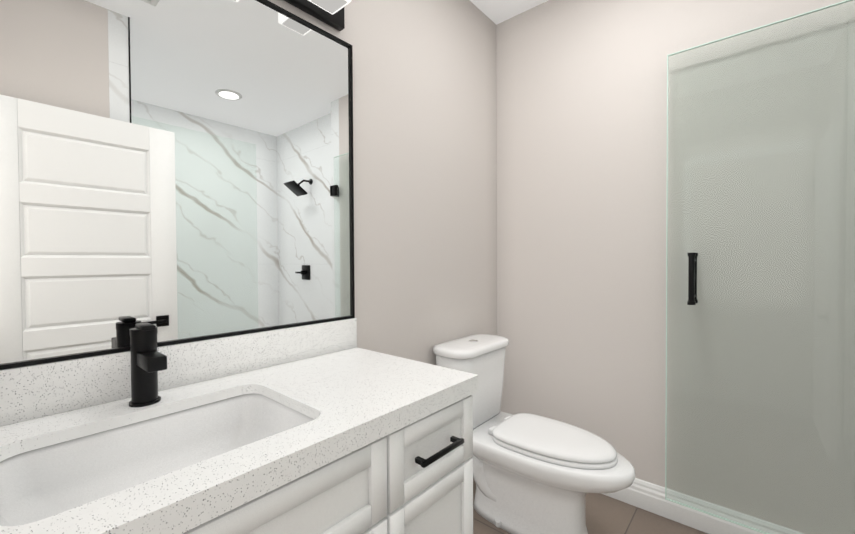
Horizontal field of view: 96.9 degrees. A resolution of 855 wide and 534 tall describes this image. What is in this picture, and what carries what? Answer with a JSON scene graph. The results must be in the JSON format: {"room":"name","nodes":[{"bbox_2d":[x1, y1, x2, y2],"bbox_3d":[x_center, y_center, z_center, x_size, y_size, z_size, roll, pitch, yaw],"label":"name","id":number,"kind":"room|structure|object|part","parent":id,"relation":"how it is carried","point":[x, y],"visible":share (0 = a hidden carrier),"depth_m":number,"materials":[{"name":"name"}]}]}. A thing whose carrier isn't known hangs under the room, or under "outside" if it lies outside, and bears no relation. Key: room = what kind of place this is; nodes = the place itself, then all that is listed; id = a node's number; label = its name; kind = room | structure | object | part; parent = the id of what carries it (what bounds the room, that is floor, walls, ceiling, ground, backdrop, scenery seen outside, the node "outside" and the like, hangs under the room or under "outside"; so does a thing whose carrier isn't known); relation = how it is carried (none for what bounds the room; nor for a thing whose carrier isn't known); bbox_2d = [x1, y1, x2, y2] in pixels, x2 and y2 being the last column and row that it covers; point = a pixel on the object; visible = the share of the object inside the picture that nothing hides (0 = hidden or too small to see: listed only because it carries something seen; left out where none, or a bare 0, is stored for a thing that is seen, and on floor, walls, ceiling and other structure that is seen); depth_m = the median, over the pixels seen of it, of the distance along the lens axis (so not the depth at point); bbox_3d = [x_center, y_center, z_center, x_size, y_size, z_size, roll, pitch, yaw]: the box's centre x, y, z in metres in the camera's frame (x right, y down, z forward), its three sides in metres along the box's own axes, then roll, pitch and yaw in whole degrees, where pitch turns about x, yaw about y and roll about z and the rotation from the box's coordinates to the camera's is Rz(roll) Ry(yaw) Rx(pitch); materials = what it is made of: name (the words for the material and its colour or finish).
{"room":"bathroom","nodes":[
{"label":"bathroom","id":0,"kind":"room"},
{"bbox_2d":[0,0,496,369],"bbox_3d":[-0.309,-0.148,1.598,0.144,2.700,2.420,0,1,41],"label":"wall","id":1,"kind":"structure","parent":0,"point":[177,171],"depth_m":1.18,"materials":[{"name":"beige paint"}]},
{"bbox_2d":[284,0,350,30],"bbox_3d":[-0.581,-0.964,1.070,0.166,0.110,0.930,0,1,41],"label":"vanity light bar","id":2,"kind":"object","parent":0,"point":[330,13],"visible":1,"depth_m":1.35,"materials":[{"name":"black metal"}]},
{"bbox_2d":[470,0,547,24],"bbox_3d":[0.933,-1.540,0.601,3.310,0.100,2.570,0,1,41],"label":"ceiling","id":3,"kind":"structure","parent":0,"point":[496,12],"depth_m":2.21,"materials":[{"name":"white paint"}]},
{"bbox_2d":[473,478,707,533],"bbox_3d":[0.948,1.260,0.644,3.310,0.100,2.570,0,1,41],"label":"floor","id":4,"kind":"structure","parent":0,"point":[605,514],"depth_m":1.78,"materials":[{"name":"tile"}]},
{"bbox_2d":[0,318,478,533],"bbox_3d":[-0.399,0.675,0.945,0.620,1.075,1.037,0,1,41],"label":"bathroom vanity","id":5,"kind":"object","parent":4,"relation":"on","point":[330,427],"visible":0.98,"depth_m":0.88,"materials":[{"name":"white stone"}]},
{"bbox_2d":[129,322,166,406],"bbox_3d":[-0.667,0.237,0.908,0.144,0.195,0.064,0,1,41],"label":"faucet","id":6,"kind":"object","parent":5,"relation":"on","point":[146,362],"depth_m":0.91,"materials":[{"name":"black metal"}]},
{"bbox_2d":[0,393,314,525],"bbox_3d":[-0.520,0.447,0.786,0.396,0.170,0.531,0,1,41],"label":"sink basin","id":7,"kind":"object","parent":5,"relation":"in","point":[44,479],"depth_m":0.86,"materials":[{"name":"ceramic"}]},
{"bbox_2d":[433,334,635,533],"bbox_3d":[0.479,0.789,1.772,0.880,0.812,0.483,0,1,41],"label":"toilet","id":8,"kind":"object","parent":4,"relation":"on","point":[534,474],"visible":0.88,"depth_m":1.68,"materials":[{"name":"ceramic"}]},
{"bbox_3d":[0.237,0.590,1.981,0.236,0.416,0.476,0,1,41],"label":"tank","id":9,"kind":"part","parent":8,"relation":"part of","materials":[{"name":"ceramic"}]},
{"bbox_3d":[0.560,0.970,1.711,0.543,0.450,0.344,0,1,41],"label":"seat","id":10,"kind":"part","parent":8,"relation":"part of","materials":[{"name":"plastic"}]},
{"bbox_2d":[496,0,854,533],"bbox_3d":[1.107,-0.161,1.897,1.660,2.700,0.120,0,1,41],"label":"wall","id":11,"kind":"structure","parent":0,"point":[581,185],"depth_m":1.75,"materials":[{"name":"paint"}]},
{"bbox_2d":[601,478,803,533],"bbox_3d":[1.069,1.123,1.865,1.660,0.134,0.018,0,1,41],"label":"baseboard","id":12,"kind":"structure","parent":11,"relation":"attached to","point":[644,495],"depth_m":1.74,"materials":[{"name":"paint"}]},
{"bbox_3d":[1.829,-0.140,0.294,1.534,2.700,1.910,0,1,41],"label":"wall","id":13,"kind":"structure","parent":0,"visible":0},
{"bbox_2d":[665,0,854,533],"bbox_3d":[1.398,0.058,1.500,0.774,2.041,0.112,0,1,36],"label":"glass shower door","id":14,"kind":"structure","parent":13,"relation":"attached to","point":[692,280],"depth_m":1.55,"materials":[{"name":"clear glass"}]}
]}

